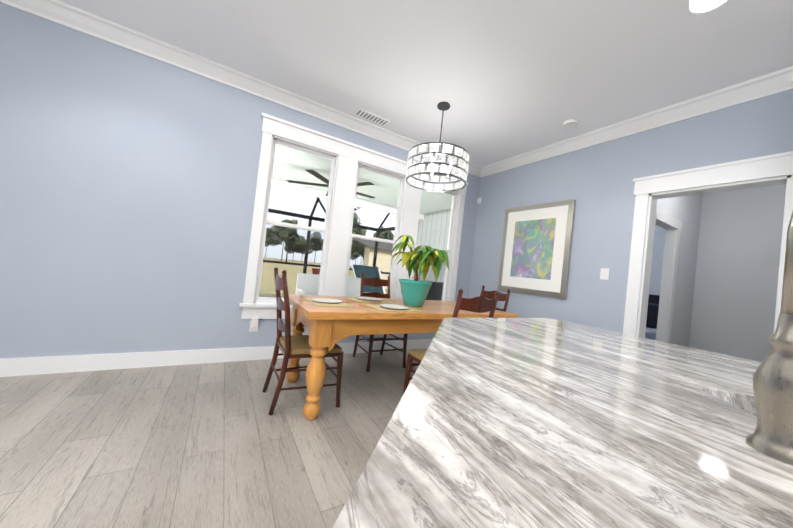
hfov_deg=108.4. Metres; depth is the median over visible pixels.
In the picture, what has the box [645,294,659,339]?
bed
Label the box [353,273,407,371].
chair
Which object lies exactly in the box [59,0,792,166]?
ceiling
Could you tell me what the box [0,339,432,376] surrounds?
baseboard
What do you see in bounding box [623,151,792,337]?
door frame
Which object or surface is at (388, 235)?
trees
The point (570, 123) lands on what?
smoke detector
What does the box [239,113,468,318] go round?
window
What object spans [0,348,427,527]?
floor
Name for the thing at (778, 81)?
crown molding
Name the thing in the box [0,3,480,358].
wall
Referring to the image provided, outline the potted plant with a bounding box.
[391,235,448,306]
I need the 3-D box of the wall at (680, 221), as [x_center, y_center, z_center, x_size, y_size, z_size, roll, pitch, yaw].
[3.472,0.118,3.744,2.630,2.870,0.122,7,-1,-31]
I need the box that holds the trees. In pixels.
[265,212,393,264]
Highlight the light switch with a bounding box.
[600,268,609,279]
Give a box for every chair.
[262,267,343,414]
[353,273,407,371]
[402,289,499,395]
[480,285,510,311]
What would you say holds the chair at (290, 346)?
on the floor
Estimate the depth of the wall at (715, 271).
3.97 m
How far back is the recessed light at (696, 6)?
0.74 m
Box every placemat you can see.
[303,298,352,306]
[346,296,394,302]
[366,302,423,311]
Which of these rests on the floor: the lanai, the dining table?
the dining table
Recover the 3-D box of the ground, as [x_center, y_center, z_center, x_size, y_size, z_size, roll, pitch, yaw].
[-20.668,0.242,70.151,200.000,0.100,134.430,7,-1,-31]
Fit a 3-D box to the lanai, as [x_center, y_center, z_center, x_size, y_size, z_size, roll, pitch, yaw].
[-2.179,-0.595,5.682,6.890,3.450,5.030,7,-1,-31]
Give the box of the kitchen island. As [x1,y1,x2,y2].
[332,211,792,527]
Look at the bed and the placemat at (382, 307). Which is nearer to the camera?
the placemat at (382, 307)
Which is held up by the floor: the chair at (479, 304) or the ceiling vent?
the chair at (479, 304)
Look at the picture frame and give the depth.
3.64 m
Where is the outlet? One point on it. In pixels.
(254, 322)
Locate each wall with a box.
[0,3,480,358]
[468,89,792,332]
[649,193,704,347]
[693,184,785,361]
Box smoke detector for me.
[563,119,577,127]
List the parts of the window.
window sashes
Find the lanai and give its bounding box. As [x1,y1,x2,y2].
[261,144,451,300]
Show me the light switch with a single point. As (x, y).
(604, 275)
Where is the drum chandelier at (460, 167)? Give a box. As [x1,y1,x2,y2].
[406,102,468,191]
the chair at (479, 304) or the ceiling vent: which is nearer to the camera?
the chair at (479, 304)
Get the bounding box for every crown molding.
[0,0,479,175]
[478,66,792,177]
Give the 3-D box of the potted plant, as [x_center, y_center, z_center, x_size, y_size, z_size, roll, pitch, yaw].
[0.286,0.075,2.828,0.676,0.690,0.675,7,-1,-31]
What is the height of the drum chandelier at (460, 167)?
0.824 m
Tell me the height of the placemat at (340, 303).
0.018 m
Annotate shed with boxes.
[352,237,392,288]
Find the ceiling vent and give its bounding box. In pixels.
[354,108,389,125]
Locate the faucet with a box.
[745,211,792,473]
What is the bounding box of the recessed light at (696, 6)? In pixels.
[689,0,725,12]
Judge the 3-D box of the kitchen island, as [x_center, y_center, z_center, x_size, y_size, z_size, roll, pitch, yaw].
[0.811,0.525,-0.010,2.050,1.379,2.950,7,-1,-31]
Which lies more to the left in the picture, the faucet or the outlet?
the outlet
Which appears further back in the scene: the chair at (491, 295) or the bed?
the bed
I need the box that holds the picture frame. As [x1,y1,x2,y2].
[498,199,575,298]
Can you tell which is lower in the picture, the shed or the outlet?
the outlet
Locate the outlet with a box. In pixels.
[249,318,258,331]
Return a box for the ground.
[259,257,386,296]
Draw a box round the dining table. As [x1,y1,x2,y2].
[286,294,518,419]
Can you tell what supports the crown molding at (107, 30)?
attached to the wall at (128, 180)
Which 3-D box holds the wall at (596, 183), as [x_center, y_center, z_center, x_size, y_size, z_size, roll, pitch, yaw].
[3.145,0.049,1.602,0.150,2.870,7.190,7,-1,-31]

